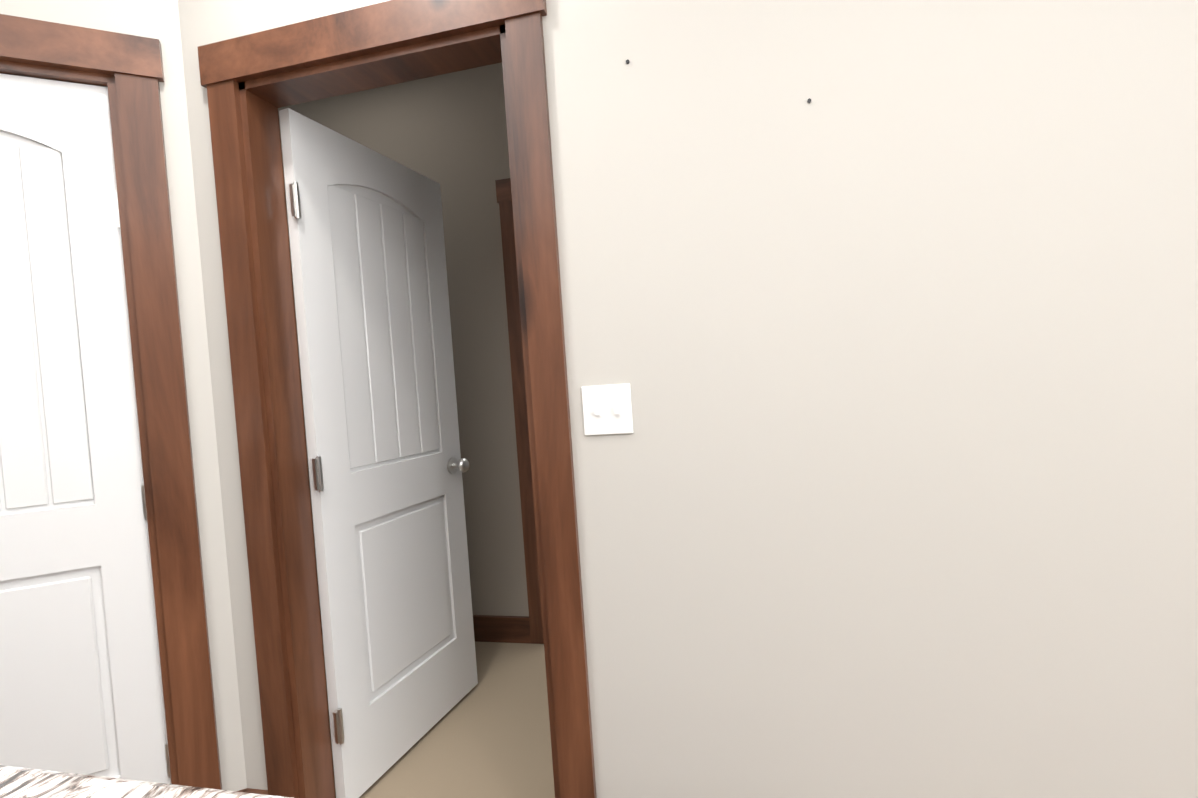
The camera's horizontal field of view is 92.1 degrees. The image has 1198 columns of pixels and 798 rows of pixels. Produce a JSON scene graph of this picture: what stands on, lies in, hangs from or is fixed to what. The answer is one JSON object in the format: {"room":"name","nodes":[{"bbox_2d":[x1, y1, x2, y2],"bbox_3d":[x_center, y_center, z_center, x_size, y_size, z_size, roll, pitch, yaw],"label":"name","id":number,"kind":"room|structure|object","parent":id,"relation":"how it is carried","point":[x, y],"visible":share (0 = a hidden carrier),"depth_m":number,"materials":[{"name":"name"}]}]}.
{"room":"bedroom","nodes":[
{"label":"bedroom","id":0,"kind":"room"},
{"bbox_2d":[0,0,246,790],"bbox_3d":[-1.503,-0.127,1.434,0.907,2.770,0.110,-5,2,-26],"label":"wall","id":1,"kind":"structure","parent":0,"point":[157,19],"depth_m":1.57,"materials":[{"name":"grey paint"}]},
{"bbox_2d":[0,73,171,783],"bbox_3d":[-1.467,0.225,1.415,0.482,2.040,0.409,-4,2,13],"label":"pantry door","id":2,"kind":"structure","parent":1,"relation":"in","point":[81,689],"depth_m":1.47,"materials":[{"name":"white paint"}]},
{"bbox_2d":[0,14,221,789],"bbox_3d":[-1.478,0.170,1.431,0.818,2.175,0.134,-5,2,-26],"label":"trim","id":3,"kind":"structure","parent":1,"relation":"attached to","point":[127,70],"depth_m":1.52,"materials":[{"name":"brown wood"}]},
{"bbox_2d":[278,62,528,615],"bbox_3d":[1.160,-0.336,2.370,7.200,2.770,0.100,-4,2,13],"label":"wall","id":4,"kind":"structure","parent":0,"point":[447,132],"depth_m":2.70,"materials":[{"name":"beige paint"}]},
{"bbox_2d":[320,178,543,643],"bbox_3d":[-0.907,0.103,2.799,2.935,2.150,0.020,-4,2,13],"label":"trim","id":5,"kind":"structure","parent":4,"relation":"attached to","point":[511,629],"depth_m":2.67,"materials":[{"name":"brown wood"}]},
{"bbox_2d":[322,636,554,797],"bbox_3d":[1.281,1.059,2.747,7.300,0.048,3.195,-4,2,13],"label":"floor","id":6,"kind":"structure","parent":0,"point":[488,735],"depth_m":1.97,"materials":[{"name":"beige carpet"}]},
{"bbox_2d":[178,0,1197,797],"bbox_3d":[1.663,-0.331,1.009,5.600,2.770,0.110,-4,2,13],"label":"wall","id":7,"kind":"structure","parent":0,"point":[888,486],"depth_m":1.22,"materials":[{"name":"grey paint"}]},
{"bbox_2d":[243,788,267,794],"bbox_3d":[1.739,0.989,0.987,5.600,0.130,0.014,-4,2,13],"label":"baseboard","id":8,"kind":"structure","parent":7,"relation":"attached to","point":[256,791],"depth_m":1.60,"materials":[{"name":"brown wood"}]},
{"bbox_2d":[279,108,477,797],"bbox_3d":[-0.667,0.169,1.970,0.186,2.010,0.727,-4,2,13],"label":"hall door","id":9,"kind":"structure","parent":7,"relation":"in","point":[388,465],"depth_m":1.88,"materials":[{"name":"white paint"}]},
{"bbox_2d":[197,0,596,797],"bbox_3d":[-0.504,0.113,1.519,0.951,2.150,0.152,-4,2,13],"label":"door frame","id":10,"kind":"structure","parent":7,"relation":"attached to","point":[253,82],"depth_m":1.51,"materials":[{"name":"brown wood"}]},
{"bbox_2d":[581,384,632,435],"bbox_3d":[0.018,0.025,1.336,0.116,0.115,0.014,-4,2,13],"label":"switch plate","id":11,"kind":"object","parent":7,"relation":"attached to","point":[607,409],"visible":1,"depth_m":1.34,"materials":[{"name":"white plastic"}]},
{"bbox_3d":[0.306,1.271,-2.206,7.000,0.050,6.905,-4,2,13],"label":"floor","id":12,"kind":"structure","parent":0,"visible":0},
{"bbox_2d":[0,765,290,797],"bbox_3d":[-0.541,0.728,-0.417,0.885,1.043,1.779,-4,2,13],"label":"bed","id":13,"kind":"object","parent":12,"relation":"on","point":[17,782],"visible":1,"depth_m":0.42,"materials":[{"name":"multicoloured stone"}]}
]}

